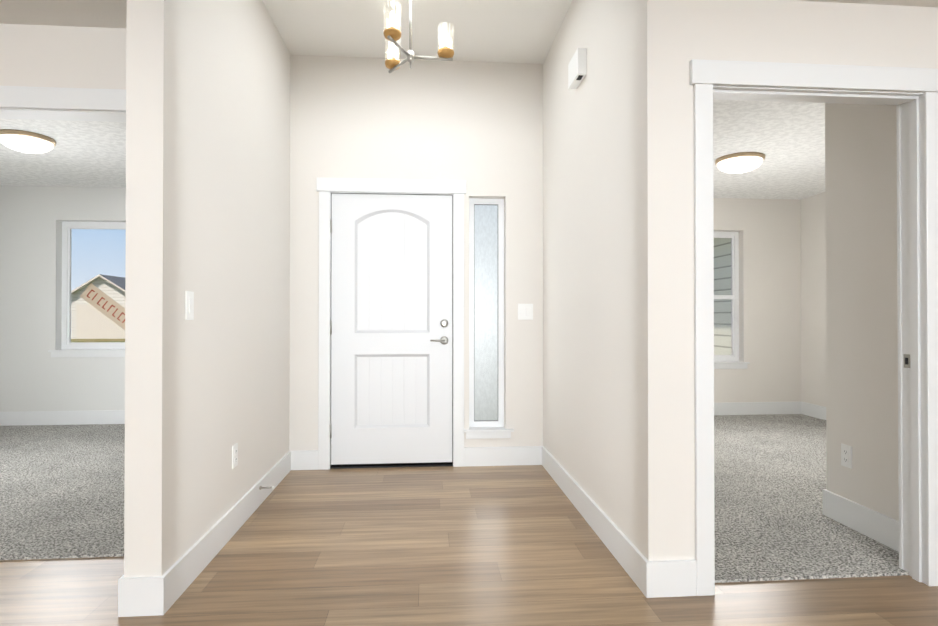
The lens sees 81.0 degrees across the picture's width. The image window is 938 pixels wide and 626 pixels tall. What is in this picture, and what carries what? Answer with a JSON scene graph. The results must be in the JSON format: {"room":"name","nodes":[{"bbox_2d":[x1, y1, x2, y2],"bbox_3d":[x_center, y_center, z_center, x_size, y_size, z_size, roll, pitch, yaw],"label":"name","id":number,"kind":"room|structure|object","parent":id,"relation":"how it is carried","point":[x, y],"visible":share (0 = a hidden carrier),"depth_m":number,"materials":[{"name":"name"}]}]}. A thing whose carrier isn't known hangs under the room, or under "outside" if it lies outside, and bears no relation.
{"room":"entrance hall","nodes":[
{"label":"entrance hall","id":0,"kind":"room"},
{"bbox_2d":[0,424,124,560],"bbox_3d":[-3.301,1.208,4.149,3.638,0.112,3.345,0,0,-5],"label":"floor carpet","id":1,"kind":"object","parent":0,"point":[61,491],"visible":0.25,"depth_m":3.54,"materials":[{"name":"grey carpet"}]},
{"bbox_2d":[0,185,125,411],"bbox_3d":[-3.587,-0.123,5.869,3.938,2.600,0.150,0,0,-5],"label":"wall","id":2,"kind":"structure","parent":0,"point":[35,375],"depth_m":5.73,"materials":[{"name":"white paint"}]},
{"bbox_2d":[0,410,124,425],"bbox_3d":[-3.431,1.099,5.791,3.638,0.154,0.014,0,0,-5],"label":"baseboard","id":3,"kind":"structure","parent":2,"relation":"attached to","point":[61,417],"depth_m":5.71,"materials":[{"name":"white wood"}]},
{"bbox_2d":[48,349,124,356],"bbox_3d":[-3.711,0.424,5.813,1.326,0.076,0.125,0,0,-5],"label":"window sill","id":4,"kind":"structure","parent":2,"relation":"attached to","point":[89,353],"depth_m":5.74,"materials":[{"name":"white wood"}]},
{"bbox_2d":[61,221,125,348],"bbox_3d":[-3.717,-0.293,5.903,1.216,1.359,0.045,0,0,-5],"label":"room window","id":5,"kind":"structure","parent":2,"relation":"in","point":[103,303],"depth_m":5.87,"materials":[{"name":"white plastic"}]},
{"bbox_2d":[0,24,125,89],"bbox_3d":[-3.316,-0.148,2.437,3.938,2.600,0.114,0,0,-5],"label":"wall","id":6,"kind":"structure","parent":0,"point":[60,56],"depth_m":2.50,"materials":[{"name":"white paint"}]},
{"bbox_2d":[0,86,125,121],"bbox_3d":[-2.447,0.067,2.504,1.974,2.171,0.160,0,0,-5],"label":"door frame","id":7,"kind":"structure","parent":6,"relation":"attached to","point":[53,98],"depth_m":2.49,"materials":[{"name":"white wood"}]},
{"bbox_2d":[124,0,289,577],"bbox_3d":[-1.404,-0.432,4.108,0.137,3.193,4.010,0,0,-5],"label":"wall","id":8,"kind":"structure","parent":0,"point":[207,388],"depth_m":2.48,"materials":[{"name":"white paint"}]},
{"bbox_2d":[118,575,149,616],"bbox_3d":[-1.338,1.080,2.302,0.014,0.142,0.449,0,0,-5],"label":"baseboard","id":9,"kind":"structure","parent":8,"relation":"attached to","point":[133,592],"depth_m":2.08,"materials":[{"name":"white wood"}]},
{"bbox_2d":[185,291,193,319],"bbox_3d":[-1.191,-0.031,2.348,0.010,0.122,0.072,0,0,-5],"label":"light switch","id":10,"kind":"object","parent":8,"relation":"attached to","point":[189,305],"visible":1,"depth_m":2.33,"materials":[{"name":"white plastic"}]},
{"bbox_2d":[150,451,293,615],"bbox_3d":[-1.248,1.086,3.086,0.014,0.142,1.997,0,0,-5],"label":"baseboard","id":11,"kind":"structure","parent":8,"relation":"attached to","point":[151,596],"depth_m":2.54,"materials":[{"name":"white wood"}]},
{"bbox_2d":[259,486,274,489],"bbox_3d":[-1.217,1.052,3.313,0.084,0.021,0.022,0,0,-5],"label":"spring door stop","id":12,"kind":"object","parent":11,"relation":"attached to","point":[261,487],"visible":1,"depth_m":3.31,"materials":[{"name":"grey metal"}]},
{"bbox_2d":[232,443,237,468],"bbox_3d":[-1.236,0.755,2.906,0.010,0.118,0.072,0,0,-5],"label":"outlet","id":13,"kind":"object","parent":8,"relation":"attached to","point":[234,455],"visible":1,"depth_m":2.89,"materials":[{"name":"white plastic"}]},
{"bbox_2d":[289,55,542,450],"bbox_3d":[-0.387,-0.431,4.242,1.912,3.193,0.150,0,0,-5],"label":"wall","id":14,"kind":"structure","parent":0,"point":[477,126],"depth_m":4.18,"materials":[{"name":"white paint"}]},
{"bbox_2d":[330,193,451,466],"bbox_3d":[-0.585,0.127,4.148,0.918,2.050,0.101,0,0,-5],"label":"entry door","id":15,"kind":"structure","parent":14,"relation":"in","point":[391,334],"depth_m":4.16,"materials":[{"name":"white wood"}]},
{"bbox_2d":[330,462,452,468],"bbox_3d":[-0.585,1.152,4.217,0.918,0.026,0.146,0,0,-5],"label":"front door threshold sill","id":16,"kind":"structure","parent":14,"relation":"attached to","point":[379,466],"depth_m":4.14,"materials":[{"name":"black rubber"}]},
{"bbox_2d":[317,177,465,469],"bbox_3d":[-0.584,0.078,4.211,1.118,2.173,0.173,0,0,-5],"label":"door frame","id":17,"kind":"structure","parent":14,"relation":"attached to","point":[455,188],"depth_m":4.13,"materials":[{"name":"white wood"}]},
{"bbox_2d":[469,198,503,426],"bbox_3d":[0.133,-0.003,4.309,0.281,1.783,0.042,0,0,-5],"label":"sidelight window","id":18,"kind":"structure","parent":14,"relation":"in","point":[486,312],"depth_m":4.30,"materials":[{"name":"glass"}]},
{"bbox_2d":[463,427,513,438],"bbox_3d":[0.146,0.922,4.227,0.387,0.068,0.115,0,0,-5],"label":"window sill","id":19,"kind":"structure","parent":14,"relation":"attached to","point":[484,432],"depth_m":4.18,"materials":[{"name":"white wood"}]},
{"bbox_2d":[464,446,537,466],"bbox_3d":[0.256,1.094,4.199,0.589,0.142,0.014,0,0,-5],"label":"baseboard","id":20,"kind":"structure","parent":14,"relation":"attached to","point":[511,455],"depth_m":4.19,"materials":[{"name":"white wood"}]},
{"bbox_2d":[518,304,532,319],"bbox_3d":[0.434,-0.010,4.224,0.118,0.122,0.010,0,0,-5],"label":"light switch","id":21,"kind":"object","parent":14,"relation":"attached to","point":[525,311],"visible":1,"depth_m":4.22,"materials":[{"name":"white plastic"}]},
{"bbox_2d":[262,0,571,63],"bbox_3d":[-0.308,-1.986,3.109,2.163,0.100,2.443,0,0,-5],"label":"ceiling","id":22,"kind":"structure","parent":0,"point":[516,31],"depth_m":3.71,"materials":[{"name":"white paint"}]},
{"bbox_2d":[383,0,453,72],"bbox_3d":[-0.292,-1.677,3.182,0.414,0.518,0.453,0,0,-5],"label":"chandelier","id":23,"kind":"object","parent":22,"relation":"hanging from","point":[392,34],"visible":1,"depth_m":3.18,"materials":[{"name":"white glass"}]},
{"bbox_2d":[0,0,937,187],"bbox_3d":[0.838,-1.406,-1.481,12.200,0.140,15.520,0,0,-5],"label":"ceiling","id":24,"kind":"structure","parent":0,"point":[86,154],"depth_m":4.14,"materials":[{"name":"white paint"}]},
{"bbox_2d":[0,129,55,153],"bbox_3d":[-3.361,-1.279,4.175,0.364,0.112,0.364,0,0,-5],"label":"lamp","id":25,"kind":"object","parent":24,"relation":"attached to","point":[26,141],"visible":1,"depth_m":4.08,"materials":[{"name":"beige glass"}]},
{"bbox_2d":[0,465,937,625],"bbox_3d":[0.899,1.179,-2.277,11.600,0.120,13.360,0,0,-5],"label":"floor","id":26,"kind":"structure","parent":0,"point":[518,545],"depth_m":2.38,"materials":[{"name":"brown wood"}]},
{"bbox_2d":[543,0,675,560],"bbox_3d":[0.628,-0.431,4.259,0.114,3.193,4.030,0,0,-5],"label":"wall","id":27,"kind":"structure","parent":0,"point":[608,288],"depth_m":2.64,"materials":[{"name":"white paint"}]},
{"bbox_2d":[568,48,585,88],"bbox_3d":[0.630,-1.420,3.203,0.050,0.150,0.210,0,0,-5],"label":"door chime","id":28,"kind":"object","parent":27,"relation":"attached to","point":[576,69],"visible":1,"depth_m":3.15,"materials":[{"name":"white plastic"}]},
{"bbox_2d":[538,446,657,597],"bbox_3d":[0.645,1.087,3.226,0.014,0.142,2.017,0,0,-5],"label":"baseboard","id":29,"kind":"structure","parent":27,"relation":"attached to","point":[644,573],"depth_m":2.70,"materials":[{"name":"white wood"}]},
{"bbox_2d":[713,198,801,402],"bbox_3d":[2.249,-0.120,6.331,3.445,2.600,0.150,0,0,-5],"label":"wall","id":30,"kind":"structure","parent":0,"point":[769,230],"depth_m":6.35,"materials":[{"name":"white paint"}]},
{"bbox_2d":[714,231,738,361],"bbox_3d":[2.843,-0.193,6.421,0.623,1.515,0.045,0,0,-5],"label":"room window","id":31,"kind":"structure","parent":30,"relation":"in","point":[734,298],"depth_m":6.42,"materials":[{"name":"white plastic"}]},
{"bbox_2d":[714,361,749,368],"bbox_3d":[2.849,0.602,6.331,0.733,0.076,0.125,0,0,-5],"label":"window sill","id":32,"kind":"structure","parent":30,"relation":"attached to","point":[730,365],"depth_m":6.29,"materials":[{"name":"white wood"}]},
{"bbox_2d":[714,401,800,414],"bbox_3d":[2.213,1.102,6.237,3.301,0.154,0.014,0,0,-5],"label":"baseboard","id":33,"kind":"structure","parent":30,"relation":"attached to","point":[724,408],"depth_m":6.32,"materials":[{"name":"white wood"}]},
{"bbox_2d":[713,99,824,199],"bbox_3d":[2.397,-1.383,4.463,3.445,0.100,3.916,0,0,-5],"label":"ceiling","id":34,"kind":"structure","parent":0,"point":[787,139],"depth_m":4.38,"materials":[{"name":"white paint"}]},
{"bbox_2d":[715,152,764,173],"bbox_3d":[2.332,-1.272,4.736,0.392,0.119,0.392,0,0,-5],"label":"lamp","id":35,"kind":"object","parent":34,"relation":"attached to","point":[740,162],"visible":1,"depth_m":4.62,"materials":[{"name":"beige glass"}]},
{"bbox_2d":[674,0,937,559],"bbox_3d":[3.580,-0.127,2.526,5.499,2.560,0.114,0,0,-5],"label":"wall","id":36,"kind":"structure","parent":0,"point":[804,32],"depth_m":2.28,"materials":[{"name":"white paint"}]},
{"bbox_2d":[690,59,937,595],"bbox_3d":[1.463,0.058,2.357,1.123,2.187,0.160,0,0,-5],"label":"door frame","id":37,"kind":"structure","parent":36,"relation":"attached to","point":[706,76],"depth_m":2.32,"materials":[{"name":"white wood"}]},
{"bbox_2d":[714,414,908,582],"bbox_3d":[2.347,1.210,4.361,3.331,0.112,3.815,0,0,-5],"label":"floor carpet","id":38,"kind":"object","parent":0,"point":[772,522],"visible":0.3,"depth_m":3.16,"materials":[{"name":"grey carpet"}]},
{"bbox_2d":[801,192,825,406],"bbox_3d":[4.062,-0.133,4.529,0.114,2.600,4.030,0,0,-5],"label":"wall","id":39,"kind":"structure","parent":0,"point":[813,300],"depth_m":6.18,"materials":[{"name":"white paint"}]},
{"bbox_2d":[801,401,825,419],"bbox_3d":[3.975,1.092,4.819,0.014,0.154,3.089,0,0,-5],"label":"baseboard","id":40,"kind":"structure","parent":39,"relation":"attached to","point":[817,411],"depth_m":6.16,"materials":[{"name":"white wood"}]},
{"bbox_2d":[825,103,898,520],"bbox_3d":[3.092,-0.145,2.876,2.082,2.600,0.661,0,0,-5],"label":"wall","id":41,"kind":"structure","parent":0,"point":[861,282],"depth_m":2.86,"materials":[{"name":"white paint"}]},
{"bbox_2d":[841,443,851,468],"bbox_3d":[2.035,0.771,2.964,0.010,0.118,0.072,0,0,-5],"label":"outlet","id":42,"kind":"object","parent":41,"relation":"attached to","point":[846,455],"visible":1,"depth_m":2.96,"materials":[{"name":"white plastic"}]},
{"bbox_2d":[824,489,898,551],"bbox_3d":[2.044,1.078,2.824,0.014,0.154,0.580,0,0,-5],"label":"baseboard","id":43,"kind":"structure","parent":41,"relation":"attached to","point":[872,524],"depth_m":2.84,"materials":[{"name":"white wood"}]},
{"label":"outside","id":44,"kind":"structure","parent":0,"visible":0},
{"bbox_2d":[71,339,124,341],"bbox_3d":[-3.826,1.864,49.830,180.000,0.150,180.000,0,0,-5],"label":"ground","id":45,"kind":"structure","parent":44,"point":[96,340],"depth_m":33.43,"materials":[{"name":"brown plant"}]},
{"bbox_2d":[71,274,124,338],"bbox_3d":[-24.518,-0.386,40.684,4.900,4.220,9.700,0,0,-5],"label":"house","id":46,"kind":"structure","parent":45,"relation":"on","point":[94,320],"depth_m":36.12,"materials":[{"name":"beige"}]},
{"bbox_2d":[714,238,730,361],"bbox_3d":[5.589,-0.932,11.682,3.450,4.900,9.980,0,0,-5],"label":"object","id":47,"kind":"structure","parent":45,"relation":"on","point":[722,256],"depth_m":9.69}
]}

